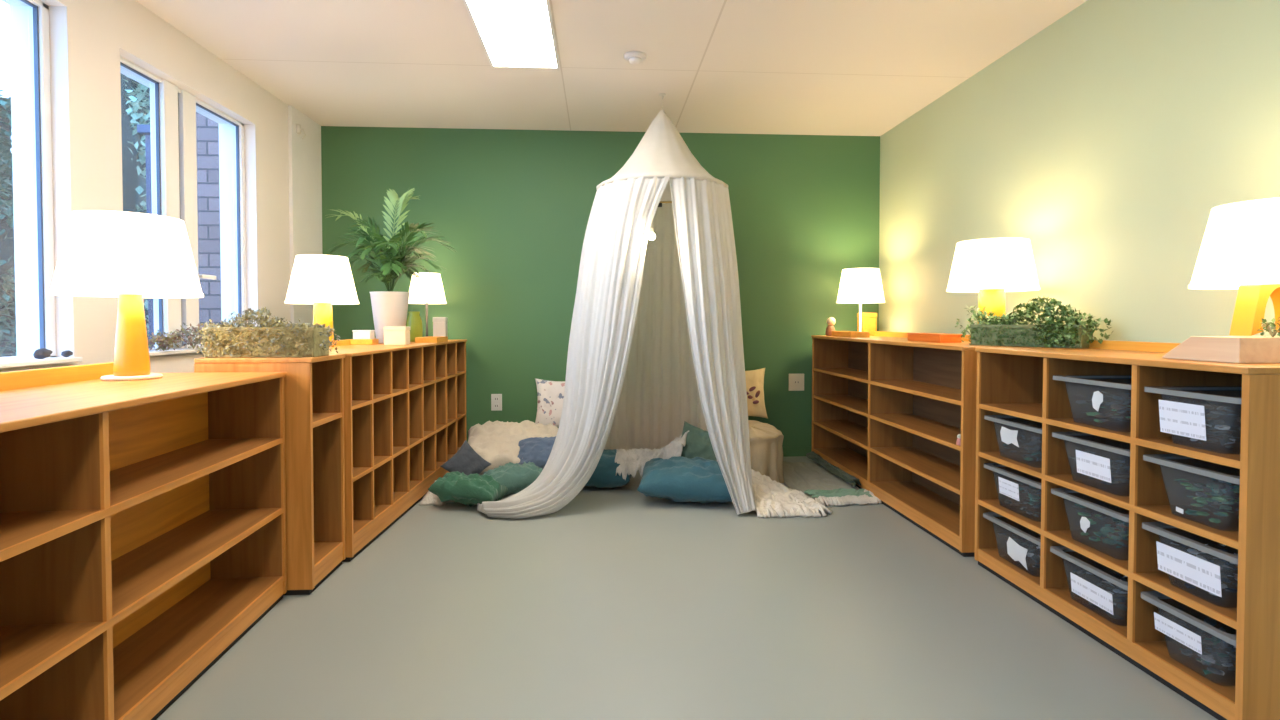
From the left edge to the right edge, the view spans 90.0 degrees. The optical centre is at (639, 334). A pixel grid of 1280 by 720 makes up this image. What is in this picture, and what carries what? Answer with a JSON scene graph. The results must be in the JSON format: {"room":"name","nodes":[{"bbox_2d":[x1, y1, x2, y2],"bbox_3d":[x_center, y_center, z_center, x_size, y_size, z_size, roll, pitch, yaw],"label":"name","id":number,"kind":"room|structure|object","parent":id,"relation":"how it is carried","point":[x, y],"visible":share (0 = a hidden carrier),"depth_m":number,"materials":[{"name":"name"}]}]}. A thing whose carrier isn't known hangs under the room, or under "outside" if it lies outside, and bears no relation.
{"room":"children's room","nodes":[
{"label":"children's room","id":0,"kind":"room"},
{"bbox_2d":[0,0,290,372],"bbox_3d":[-2.108,-0.192,0.866,0.200,2.345,7.200,0,1,-4],"label":"wall","id":1,"kind":"structure","parent":0,"point":[88,38],"depth_m":2.56,"materials":[{"name":"beige paint"}]},
{"bbox_2d":[0,0,82,367],"bbox_3d":[-2.080,-0.528,1.361,0.150,1.305,2.000,0,1,-4],"label":"window","id":2,"kind":"structure","parent":1,"relation":"in","point":[38,11],"depth_m":2.32,"materials":[{"name":"white paint"}]},
{"bbox_2d":[33,348,51,358],"bbox_3d":[-2.087,0.067,2.235,0.035,0.038,0.066,0,1,-4],"label":"stone","id":3,"kind":"object","parent":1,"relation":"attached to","point":[42,353],"depth_m":2.22,"materials":[{"name":"grey stone"}]},
{"bbox_2d":[61,350,72,356],"bbox_3d":[-2.095,0.071,2.340,0.026,0.025,0.042,0,1,12],"label":"stone","id":4,"kind":"object","parent":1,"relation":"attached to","point":[67,353],"depth_m":2.33,"materials":[{"name":"grey stone"}]},
{"bbox_2d":[120,56,246,355],"bbox_3d":[-2.190,-0.549,3.130,0.150,1.265,1.025,0,1,-4],"label":"window","id":5,"kind":"structure","parent":1,"relation":"in","point":[172,108],"depth_m":3.08,"materials":[{"name":"white paint"}]},
{"bbox_2d":[147,330,182,350],"bbox_3d":[-2.114,0.024,2.836,0.135,0.098,0.144,1,1,23],"label":"plant","id":6,"kind":"object","parent":5,"relation":"on","point":[162,344],"visible":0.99,"depth_m":2.83,"materials":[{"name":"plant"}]},
{"bbox_2d":[176,322,202,348],"bbox_3d":[-2.130,0.005,3.040,0.135,0.127,0.146,0,1,-17],"label":"plant","id":7,"kind":"object","parent":5,"relation":"on","point":[191,337],"visible":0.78,"depth_m":3.02,"materials":[{"name":"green plant"}]},
{"bbox_2d":[288,105,321,323],"bbox_3d":[-2.209,-0.269,4.250,0.022,2.345,0.430,0,1,-4],"label":"wall","id":8,"kind":"structure","parent":1,"relation":"attached to","point":[305,171],"depth_m":4.18,"materials":[{"name":"white paint"}]},
{"bbox_2d":[296,124,305,138],"bbox_3d":[-2.164,-1.291,4.085,0.066,0.093,0.032,0,1,-4],"label":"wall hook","id":9,"kind":"object","parent":8,"relation":"attached to","point":[298,126],"visible":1,"depth_m":4.07,"materials":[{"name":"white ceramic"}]},
{"bbox_2d":[370,291,409,343],"bbox_3d":[-1.473,-0.099,3.774,0.224,0.300,0.224,0,1,-4],"label":"pot","id":10,"kind":"object","parent":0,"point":[389,308],"depth_m":3.69,"materials":[{"name":"white ceramic"}]},
{"bbox_2d":[321,126,879,446],"bbox_3d":[-0.267,-0.278,4.662,4.350,2.345,0.150,0,1,-4],"label":"wall","id":11,"kind":"structure","parent":0,"point":[514,207],"depth_m":4.56,"materials":[{"name":"green paint"}]},
{"bbox_2d":[491,394,501,410],"bbox_3d":[-1.020,0.482,4.551,0.075,0.118,0.012,0,1,-4],"label":"wall outlet","id":12,"kind":"object","parent":11,"relation":"attached to","point":[496,399],"visible":1,"depth_m":4.55,"materials":[{"name":"white plastic"}]},
{"bbox_2d":[789,374,803,390],"bbox_3d":[1.146,0.349,4.684,0.115,0.125,0.012,0,1,-4],"label":"wall outlet","id":13,"kind":"object","parent":11,"relation":"attached to","point":[796,381],"visible":1,"depth_m":4.68,"materials":[{"name":"plastic"}]},
{"bbox_2d":[793,378,799,385],"bbox_3d":[1.146,0.349,4.681,0.055,0.055,0.004,0,1,-4],"label":"socket","id":14,"kind":"object","parent":13,"relation":"attached to","point":[796,381],"depth_m":4.68,"materials":[{"name":"plastic"}]},
{"bbox_2d":[782,446,811,456],"bbox_3d":[-0.222,0.861,4.610,3.970,0.070,0.012,0,1,-4],"label":"baseboard","id":15,"kind":"structure","parent":11,"relation":"attached to","point":[787,451],"depth_m":4.69,"materials":[{"name":"green paint"}]},
{"bbox_2d":[136,0,1086,135],"bbox_3d":[-0.037,-1.442,0.967,4.350,0.150,7.500,0,1,-4],"label":"ceiling","id":16,"kind":"structure","parent":0,"point":[784,67],"depth_m":3.32,"materials":[{"name":"white paint"}]},
{"bbox_2d":[463,0,559,68],"bbox_3d":[-0.567,-1.403,2.789,0.356,0.012,1.200,0,1,-4],"label":"recessed light","id":17,"kind":"object","parent":16,"relation":"in","point":[511,33],"visible":1,"depth_m":2.97,"materials":[{"name":"white paint"}]},
{"bbox_2d":[477,93,755,518],"bbox_3d":[-0.131,-0.261,3.741,1.498,2.339,1.163,0,1,-4],"label":"canopy","id":18,"kind":"object","parent":16,"relation":"hanging from","point":[655,346],"visible":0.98,"depth_m":3.48,"materials":[{"name":"fabric"}]},
{"bbox_2d":[648,178,656,239],"bbox_3d":[0.064,-0.667,3.389,0.040,0.340,0.086,0,1,7],"label":"hanging bulb","id":19,"kind":"object","parent":18,"relation":"hanging from","point":[651,235],"visible":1,"depth_m":3.36,"materials":[{"name":"white glass"}]},
{"bbox_2d":[624,51,645,64],"bbox_3d":[-0.025,-1.399,3.254,0.110,0.040,0.110,0,1,-4],"label":"smoke detector","id":20,"kind":"object","parent":16,"relation":"attached to","point":[633,57],"visible":1,"depth_m":3.23,"materials":[{"name":"beige paint"}]},
{"bbox_2d":[156,456,1217,719],"bbox_3d":[-0.037,1.037,1.023,4.350,0.120,7.500,0,1,-4],"label":"floor","id":21,"kind":"structure","parent":0,"point":[619,602],"depth_m":2.06,"materials":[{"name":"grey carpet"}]},
{"bbox_2d":[0,362,286,719],"bbox_3d":[-1.413,0.538,1.389,0.484,0.862,1.786,0,1,-6],"label":"shelf unit","id":22,"kind":"object","parent":21,"relation":"on","point":[143,522],"visible":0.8,"depth_m":1.70,"materials":[{"name":"brown wood"}]},
{"bbox_2d":[48,210,203,380],"bbox_3d":[-1.593,-0.112,2.002,0.379,0.503,0.379,0,1,-4],"label":"table lamp","id":23,"kind":"object","parent":22,"relation":"on","point":[130,257],"visible":1,"depth_m":1.90,"materials":[{"name":"white fabric"}]},
{"bbox_2d":[194,354,345,594],"bbox_3d":[-1.396,0.513,2.457,0.408,0.863,0.311,0,1,-4],"label":"shelf unit","id":24,"kind":"object","parent":21,"relation":"on","point":[313,386],"visible":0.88,"depth_m":2.33,"materials":[{"name":"brown wood"}]},
{"bbox_2d":[195,307,339,357],"bbox_3d":[-1.395,-0.009,2.395,0.500,0.195,0.204,0,1,-4],"label":"planter","id":25,"kind":"object","parent":24,"relation":"on","point":[269,338],"visible":1,"depth_m":2.34,"materials":[{"name":"wicker"}]},
{"bbox_2d":[329,338,466,561],"bbox_3d":[-1.409,0.473,3.566,0.424,0.892,1.881,0,1,-1],"label":"cubby unit","id":26,"kind":"object","parent":21,"relation":"on","point":[405,405],"visible":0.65,"depth_m":3.23,"materials":[{"name":"brown wood"}]},
{"bbox_2d":[284,254,358,346],"bbox_3d":[-1.588,-0.162,3.204,0.337,0.452,0.337,0,1,-4],"label":"table lamp","id":27,"kind":"object","parent":26,"relation":"on","point":[323,281],"visible":0.93,"depth_m":3.09,"materials":[{"name":"white fabric"}]},
{"bbox_2d":[350,339,378,344],"bbox_3d":[-1.541,0.041,3.583,0.120,0.030,0.100,0,1,-4],"label":"block","id":28,"kind":"object","parent":26,"relation":"on","point":[352,341],"visible":0.97,"depth_m":3.53,"materials":[{"name":"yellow wood"}]},
{"bbox_2d":[352,330,374,338],"bbox_3d":[-1.541,0.001,3.572,0.099,0.050,0.074,0,1,-4],"label":"box","id":29,"kind":"object","parent":28,"relation":"on","point":[357,334],"visible":0.98,"depth_m":3.54,"materials":[{"name":"cardboard"}]},
{"bbox_2d":[325,188,456,343],"bbox_3d":[-1.448,-0.420,3.749,0.737,0.944,0.602,-1,1,-24],"label":"potted palm","id":30,"kind":"object","parent":26,"relation":"on","point":[389,308],"visible":0.97,"depth_m":3.70,"materials":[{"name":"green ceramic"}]},
{"bbox_2d":[383,327,409,344],"bbox_3d":[-1.337,0.006,3.525,0.119,0.100,0.094,0,1,-4],"label":"box","id":31,"kind":"object","parent":26,"relation":"on","point":[392,335],"visible":0.98,"depth_m":3.48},
{"bbox_2d":[352,371,465,409],"bbox_3d":[-1.399,0.284,3.562,0.386,0.014,1.847,0,1,-1],"label":"shelf","id":32,"kind":"object","parent":26,"relation":"attached to","point":[428,381],"depth_m":3.32,"materials":[{"name":"brown wood"}]},
{"bbox_2d":[353,414,465,481],"bbox_3d":[-1.399,0.584,3.569,0.386,0.014,1.847,0,1,-1],"label":"shelf","id":33,"kind":"object","parent":26,"relation":"attached to","point":[380,458],"depth_m":3.33,"materials":[{"name":"brown wood"}]},
{"bbox_2d":[406,311,422,341],"bbox_3d":[-1.431,-0.050,4.059,0.103,0.192,0.103,0,1,-4],"label":"vase","id":34,"kind":"object","parent":26,"relation":"on","point":[414,321],"visible":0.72,"depth_m":4.02,"materials":[{"name":"green glass"}]},
{"bbox_2d":[408,272,446,336],"bbox_3d":[-1.425,-0.184,4.276,0.257,0.447,0.257,0,1,-4],"label":"table lamp","id":35,"kind":"object","parent":26,"relation":"on","point":[430,291],"visible":0.82,"depth_m":4.19,"materials":[{"name":"fabric"}]},
{"bbox_2d":[415,336,447,342],"bbox_3d":[-1.284,0.031,3.949,0.130,0.032,0.240,0,1,-1],"label":"wooden tray","id":36,"kind":"object","parent":26,"relation":"on","point":[429,339],"visible":1,"depth_m":3.83,"materials":[{"name":"orange wood"}]},
{"bbox_2d":[433,317,447,335],"bbox_3d":[-1.316,-0.037,4.216,0.084,0.155,0.064,0,1,-4],"label":"box","id":37,"kind":"object","parent":26,"relation":"on","point":[439,323],"visible":0.8,"depth_m":4.19,"materials":[{"name":"ceramic"}]},
{"bbox_2d":[419,480,454,505],"bbox_3d":[-1.110,0.861,3.521,0.203,0.117,0.171,0,1,-4],"label":"cloth","id":38,"kind":"object","parent":21,"relation":"on","point":[429,498],"visible":0.33,"depth_m":3.47,"materials":[{"name":"beige fabric"}]},
{"bbox_2d":[440,440,490,475],"bbox_3d":[-0.993,0.747,3.661,0.296,0.280,0.106,-1,2,-31],"label":"pillow","id":39,"kind":"object","parent":21,"relation":"on","point":[466,460],"visible":0.75,"depth_m":3.64,"materials":[{"name":"fabric"}]},
{"bbox_2d":[428,471,508,505],"bbox_3d":[-0.915,0.832,3.439,0.360,0.178,0.239,0,1,10],"label":"cushion","id":40,"kind":"object","parent":21,"relation":"on","point":[472,489],"visible":0.94,"depth_m":3.35,"materials":[{"name":"green fabric"}]},
{"bbox_2d":[468,420,557,474],"bbox_3d":[-0.806,0.737,4.095,0.667,0.339,0.602,0,1,-8],"label":"floor cushion","id":41,"kind":"object","parent":21,"relation":"on","point":[496,442],"visible":0.45,"depth_m":3.97,"materials":[{"name":"beige fabric"}]},
{"bbox_2d":[518,436,555,468],"bbox_3d":[-0.603,0.723,3.885,0.311,0.198,0.178,0,1,1],"label":"pillow","id":42,"kind":"object","parent":41,"relation":"on","point":[537,450],"visible":0.54,"depth_m":3.85,"materials":[{"name":"fabric"}]},
{"bbox_2d":[535,378,564,426],"bbox_3d":[-0.548,0.483,4.454,0.381,0.352,0.135,0,1,1],"label":"printed pillow","id":43,"kind":"object","parent":41,"relation":"on","point":[550,394],"visible":0.48,"depth_m":4.42,"materials":[{"name":"beige fabric"}]},
{"bbox_2d":[483,461,542,495],"bbox_3d":[-0.717,0.824,3.642,0.360,0.186,0.260,0,1,-16],"label":"cushion","id":44,"kind":"object","parent":21,"relation":"on","point":[516,477],"visible":0.63,"depth_m":3.55,"materials":[{"name":"teal fabric"}]},
{"bbox_2d":[585,449,631,487],"bbox_3d":[-0.261,0.796,3.870,0.461,0.231,0.338,0,1,8],"label":"pillow","id":45,"kind":"object","parent":21,"relation":"on","point":[604,475],"visible":0.36,"depth_m":3.71,"materials":[{"name":"fabric"}]},
{"bbox_2d":[615,430,688,479],"bbox_3d":[0.096,0.713,3.852,0.539,0.248,0.282,0,1,-13],"label":"knitted throw","id":46,"kind":"object","parent":45,"relation":"on","point":[633,460],"visible":0.83,"depth_m":3.78,"materials":[{"name":"white fabric"}]},
{"bbox_2d":[637,456,731,503],"bbox_3d":[0.279,0.808,3.574,0.561,0.220,0.418,0,1,4],"label":"cushion","id":47,"kind":"object","parent":21,"relation":"on","point":[678,479],"visible":0.85,"depth_m":3.40,"materials":[{"name":"fabric"}]},
{"bbox_2d":[681,421,716,460],"bbox_3d":[0.358,0.700,3.905,0.344,0.324,0.171,0,1,7],"label":"sage pillow","id":48,"kind":"object","parent":21,"relation":"on","point":[698,443],"visible":0.43,"depth_m":3.87,"materials":[{"name":"fabric"}]},
{"bbox_2d":[748,420,783,482],"bbox_3d":[0.711,0.745,4.154,0.386,0.316,0.702,0,1,-4],"label":"pouf","id":49,"kind":"object","parent":21,"relation":"on","point":[766,450],"visible":0.57,"depth_m":3.84,"materials":[{"name":"beige fabric"}]},
{"bbox_2d":[745,368,767,418],"bbox_3d":[0.717,0.413,4.492,0.364,0.354,0.131,0,1,-4],"label":"printed pillow","id":50,"kind":"object","parent":49,"relation":"on","point":[754,379],"visible":0.46,"depth_m":4.47,"materials":[{"name":"yellow fabric"}]},
{"bbox_2d":[751,469,831,517],"bbox_3d":[0.773,0.837,3.477,0.426,0.166,0.509,0,1,-4],"label":"throw","id":51,"kind":"object","parent":21,"relation":"on","point":[772,497],"visible":0.89,"depth_m":3.37,"materials":[{"name":"white fabric"}]},
{"bbox_2d":[783,461,858,498],"bbox_3d":[1.054,0.893,4.014,0.423,0.018,1.034,0,1,-4],"label":"blanket","id":52,"kind":"object","parent":21,"relation":"on","point":[800,476],"visible":0.66,"depth_m":3.96,"materials":[{"name":"grey fabric"}]},
{"bbox_2d":[806,451,860,485],"bbox_3d":[1.232,0.851,4.105,0.078,0.046,0.816,0,1,-4],"label":"rolled blanket","id":53,"kind":"object","parent":52,"relation":"on","point":[818,459],"visible":1,"depth_m":4.03,"materials":[{"name":"green fabric"}]},
{"bbox_2d":[804,488,881,505],"bbox_3d":[1.130,0.896,3.532,0.405,0.046,0.227,0,1,-4],"label":"blanket","id":54,"kind":"object","parent":21,"relation":"on","point":[841,496],"visible":0.99,"depth_m":3.48,"materials":[{"name":"white fabric"}]},
{"bbox_2d":[811,331,1018,556],"bbox_3d":[1.500,0.456,3.657,0.424,0.922,1.926,0,1,-4],"label":"open shelf unit","id":55,"kind":"object","parent":21,"relation":"on","point":[889,410],"visible":0.61,"depth_m":3.52,"materials":[{"name":"brown wood"}]},
{"bbox_2d":[825,317,835,335],"bbox_3d":[1.325,-0.056,4.451,0.068,0.130,0.068,0,1,-4],"label":"figurine","id":56,"kind":"object","parent":55,"relation":"on","point":[831,321],"visible":0.97,"depth_m":4.43,"materials":[{"name":"beige wood"}]},
{"bbox_2d":[832,331,869,337],"bbox_3d":[1.376,-0.002,4.195,0.120,0.035,0.340,0,1,-4],"label":"wooden tray","id":57,"kind":"object","parent":55,"relation":"on","point":[852,334],"visible":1,"depth_m":4.03,"materials":[{"name":"orange wood"}]},
{"bbox_2d":[836,268,884,331],"bbox_3d":[1.505,-0.217,4.369,0.317,0.456,0.317,0,1,-4],"label":"table lamp","id":58,"kind":"object","parent":55,"relation":"on","point":[860,286],"visible":0.84,"depth_m":4.25,"materials":[{"name":"white fabric"}]},
{"bbox_2d":[857,313,876,335],"bbox_3d":[1.606,-0.072,4.529,0.104,0.160,0.104,0,1,-4],"label":"canister","id":59,"kind":"object","parent":55,"relation":"on","point":[869,320],"visible":0.82,"depth_m":4.48,"materials":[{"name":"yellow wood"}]},
{"bbox_2d":[907,333,961,342],"bbox_3d":[1.499,0.015,3.271,0.114,0.042,0.334,0,1,-4],"label":"box","id":60,"kind":"object","parent":55,"relation":"on","point":[923,337],"visible":0.94,"depth_m":3.15,"materials":[{"name":"brown wood"}]},
{"bbox_2d":[956,434,960,445],"bbox_3d":[1.369,0.450,2.742,0.026,0.047,0.026,0,1,-4],"label":"doll","id":61,"kind":"object","parent":55,"relation":"on","point":[958,442],"visible":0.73,"depth_m":2.73,"materials":[{"name":"pink paint"}]},
{"bbox_2d":[946,238,1040,322],"bbox_3d":[1.624,-0.192,2.953,0.381,0.471,0.381,0,1,-4],"label":"table lamp","id":62,"kind":"object","parent":55,"relation":"on","point":[990,268],"visible":0.89,"depth_m":2.82,"materials":[{"name":"white fabric"}]},
{"bbox_2d":[955,296,1111,347],"bbox_3d":[1.622,-0.055,2.686,0.199,0.221,0.590,-1,2,-35],"label":"planter","id":63,"kind":"object","parent":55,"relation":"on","point":[991,330],"visible":1,"depth_m":2.63,"materials":[{"name":"green plant"}]},
{"bbox_2d":[975,340,1279,719],"bbox_3d":[1.608,0.492,2.079,0.424,0.922,1.101,0,1,-4],"label":"shelf unit","id":64,"kind":"object","parent":21,"relation":"on","point":[1019,382],"visible":0.79,"depth_m":1.85,"materials":[{"name":"brown wood"}]},
{"bbox_2d":[983,512,1040,568],"bbox_3d":[1.572,0.801,2.429,0.356,0.150,0.356,0,1,-4],"label":"storage bin","id":65,"kind":"object","parent":64,"relation":"on","point":[1018,553],"visible":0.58,"depth_m":2.40,"materials":[{"name":"grey plastic"}]},
{"bbox_2d":[983,512,1040,545],"bbox_3d":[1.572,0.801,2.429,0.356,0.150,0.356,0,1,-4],"label":"lid","id":66,"kind":"object","parent":65,"relation":"on","point":[1032,541],"depth_m":2.43,"materials":[{"name":"grey plastic"}]},
{"bbox_2d":[984,463,1040,516],"bbox_3d":[1.572,0.600,2.425,0.356,0.150,0.356,0,1,-4],"label":"storage bin","id":67,"kind":"object","parent":64,"relation":"on","point":[1008,488],"visible":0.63,"depth_m":2.42,"materials":[{"name":"grey plastic"}]},
{"bbox_2d":[984,463,1040,488],"bbox_3d":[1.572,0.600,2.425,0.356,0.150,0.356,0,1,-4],"label":"lid","id":68,"kind":"object","parent":67,"relation":"on","point":[1003,483],"depth_m":2.44,"materials":[{"name":"grey plastic"}]},
{"bbox_2d":[984,415,1041,460],"bbox_3d":[1.572,0.405,2.421,0.356,0.150,0.356,0,1,-4],"label":"storage bin","id":69,"kind":"object","parent":64,"relation":"on","point":[1008,436],"visible":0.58,"depth_m":2.42,"materials":[{"name":"grey plastic"}]},
{"bbox_2d":[984,415,1041,433],"bbox_3d":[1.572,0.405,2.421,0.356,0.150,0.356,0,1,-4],"label":"lid","id":70,"kind":"object","parent":69,"relation":"on","point":[995,418],"depth_m":2.44,"materials":[{"name":"grey plastic"}]},
{"bbox_2d":[1050,546,1127,619],"bbox_3d":[1.595,0.809,2.052,0.356,0.150,0.340,0,1,-4],"label":"storage bin","id":71,"kind":"object","parent":64,"relation":"on","point":[1104,599],"visible":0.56,"depth_m":2.03,"materials":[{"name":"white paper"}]},
{"bbox_2d":[1050,546,1127,590],"bbox_3d":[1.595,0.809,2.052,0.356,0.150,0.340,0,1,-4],"label":"lid","id":72,"kind":"object","parent":71,"relation":"on","point":[1077,583],"depth_m":2.06,"materials":[{"name":"grey plastic"}]},
{"bbox_2d":[1051,488,1128,547],"bbox_3d":[1.595,0.608,2.048,0.356,0.150,0.340,0,1,-4],"label":"storage bin","id":73,"kind":"object","parent":64,"relation":"on","point":[1119,518],"visible":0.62,"depth_m":2.04,"materials":[{"name":"grey plastic"}]},
{"bbox_2d":[1051,488,1128,522],"bbox_3d":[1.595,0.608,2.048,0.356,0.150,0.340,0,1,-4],"label":"lid","id":74,"kind":"object","parent":73,"relation":"on","point":[1117,517],"depth_m":2.06,"materials":[{"name":"grey plastic"}]},
{"bbox_2d":[1052,432,1129,485],"bbox_3d":[1.595,0.413,2.043,0.356,0.150,0.340,0,1,-4],"label":"storage bin","id":75,"kind":"object","parent":64,"relation":"on","point":[1088,463],"visible":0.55,"depth_m":2.02,"materials":[{"name":"grey plastic"}]},
{"bbox_2d":[1052,432,1129,455],"bbox_3d":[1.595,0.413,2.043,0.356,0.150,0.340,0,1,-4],"label":"lid","id":76,"kind":"object","parent":75,"relation":"on","point":[1068,436],"depth_m":2.06,"materials":[{"name":"grey plastic"}]},
{"bbox_2d":[1053,375,1131,422],"bbox_3d":[1.595,0.218,2.039,0.356,0.150,0.340,0,1,-4],"label":"storage bin","id":77,"kind":"object","parent":64,"relation":"on","point":[1097,399],"visible":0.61,"depth_m":2.03,"materials":[{"name":"grey plastic"}]},
{"bbox_2d":[1053,375,1131,389],"bbox_3d":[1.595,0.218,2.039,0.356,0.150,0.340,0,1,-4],"label":"lid","id":78,"kind":"object","parent":77,"relation":"on","point":[1084,379],"depth_m":2.11,"materials":[{"name":"grey plastic"}]},
{"bbox_2d":[978,498,1237,629],"bbox_3d":[1.598,0.691,2.082,0.386,0.018,1.059,0,1,-4],"label":"shelf","id":79,"kind":"object","parent":64,"relation":"attached to","point":[1224,609],"depth_m":1.94,"materials":[{"name":"brown wood"}]},
{"bbox_2d":[979,451,1238,548],"bbox_3d":[1.598,0.496,2.078,0.386,0.018,1.059,0,1,-4],"label":"shelf","id":80,"kind":"object","parent":64,"relation":"attached to","point":[1226,532],"depth_m":1.85,"materials":[{"name":"brown wood"}]},
{"bbox_2d":[979,403,1240,468],"bbox_3d":[1.598,0.301,2.074,0.386,0.018,1.059,0,1,-4],"label":"shelf","id":81,"kind":"object","parent":64,"relation":"attached to","point":[1116,429],"depth_m":1.91,"materials":[{"name":"brown wood"}]},
{"bbox_2d":[1141,591,1235,674],"bbox_3d":[1.617,0.817,1.708,0.356,0.150,0.291,0,1,-4],"label":"storage bin","id":82,"kind":"object","parent":64,"relation":"on","point":[1174,629],"visible":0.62,"depth_m":1.71,"materials":[{"name":"grey plastic"}]},
{"bbox_2d":[1141,591,1235,645],"bbox_3d":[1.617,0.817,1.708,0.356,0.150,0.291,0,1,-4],"label":"lid","id":83,"kind":"object","parent":82,"relation":"on","point":[1174,629],"depth_m":1.72,"materials":[{"name":"grey plastic"}]},
{"bbox_2d":[1142,522,1237,597],"bbox_3d":[1.617,0.616,1.703,0.356,0.150,0.291,0,1,-4],"label":"storage bin","id":84,"kind":"object","parent":64,"relation":"on","point":[1200,572],"visible":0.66,"depth_m":1.69,"materials":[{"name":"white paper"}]},
{"bbox_2d":[1142,522,1237,563],"bbox_3d":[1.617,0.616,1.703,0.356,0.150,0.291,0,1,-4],"label":"lid","id":85,"kind":"object","parent":84,"relation":"on","point":[1166,554],"depth_m":1.72,"materials":[{"name":"grey plastic"}]},
{"bbox_2d":[1143,454,1239,522],"bbox_3d":[1.617,0.421,1.699,0.356,0.150,0.291,0,1,-4],"label":"storage bin","id":86,"kind":"object","parent":64,"relation":"on","point":[1218,490],"visible":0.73,"depth_m":1.69,"materials":[{"name":"grey plastic"}]},
{"bbox_2d":[1143,454,1239,484],"bbox_3d":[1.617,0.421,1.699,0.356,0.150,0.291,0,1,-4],"label":"lid","id":87,"kind":"object","parent":86,"relation":"on","point":[1160,459],"depth_m":1.71,"materials":[{"name":"grey plastic"}]},
{"bbox_2d":[1144,386,1241,447],"bbox_3d":[1.617,0.226,1.694,0.356,0.150,0.291,0,1,-4],"label":"storage bin","id":88,"kind":"object","parent":64,"relation":"on","point":[1177,418],"visible":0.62,"depth_m":1.71,"materials":[{"name":"grey plastic"}]},
{"bbox_2d":[1144,386,1241,403],"bbox_3d":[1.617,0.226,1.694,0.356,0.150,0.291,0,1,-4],"label":"lid","id":89,"kind":"object","parent":88,"relation":"on","point":[1182,391],"depth_m":1.75,"materials":[{"name":"grey plastic"}]},
{"bbox_2d":[1162,336,1279,362],"bbox_3d":[1.669,0.038,1.751,0.300,0.066,0.225,0,1,-4],"label":"stand","id":90,"kind":"object","parent":64,"relation":"on","point":[1229,349],"visible":1,"depth_m":1.66,"materials":[{"name":"brown wood"}]},
{"bbox_2d":[1188,197,1279,335],"bbox_3d":[1.696,-0.173,1.721,0.337,0.353,0.337,0,1,-4],"label":"table lamp","id":91,"kind":"object","parent":90,"relation":"on","point":[1240,248],"visible":1,"depth_m":1.69,"materials":[{"name":"white fabric"}]},
{"bbox_2d":[1257,317,1279,336],"bbox_3d":[1.634,-0.021,1.655,0.059,0.057,0.063,0,1,-4],"label":"succulent","id":92,"kind":"object","parent":90,"relation":"on","point":[1265,324],"visible":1,"depth_m":1.65,"materials":[{"name":"green plant"}]},
{"bbox_2d":[879,0,1279,342],"bbox_3d":[2.063,-0.196,1.052,0.150,2.345,7.350,0,1,-4],"label":"wall","id":93,"kind":"structure","parent":0,"point":[1108,140],"depth_m":2.62,"materials":[{"name":"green paint"}]},
{"label":"outside","id":94,"kind":"structure","parent":0,"visible":0},
{"bbox_3d":[-8.251,1.043,2.514,11.840,0.100,22.000,0,1,-4],"label":"ground","id":95,"kind":"structure","parent":94,"visible":0},
{"bbox_2d":[0,90,16,356],"bbox_3d":[-4.215,-0.284,3.875,0.973,2.644,0.978,0,1,-4],"label":"ivy hedge","id":96,"kind":"object","parent":95,"relation":"on","point":[8,348],"visible":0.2,"depth_m":4.03,"materials":[{"name":"green plant"}]},
{"bbox_2d":[120,73,149,347],"bbox_3d":[-4.293,-0.951,6.363,1.000,3.848,2.916,0,1,-1],"label":"ivy hedge","id":97,"kind":"object","parent":95,"relation":"on","point":[135,96],"visible":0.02,"depth_m":5.00,"materials":[{"name":"green plant"}]},
{"bbox_2d":[137,124,153,347],"bbox_3d":[-3.442,-0.291,4.889,0.400,2.460,0.480,0,1,-4],"label":"window frame","id":98,"kind":"structure","parent":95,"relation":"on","point":[142,129],"depth_m":4.66,"materials":[{"name":"blue paint"}]},
{"bbox_2d":[196,112,220,344],"bbox_3d":[-2.823,-0.681,4.669,0.710,3.250,0.300,0,1,-4],"label":"brick wall","id":99,"kind":"structure","parent":95,"relation":"on","point":[207,130],"depth_m":4.50,"materials":[{"name":"grey brick"}]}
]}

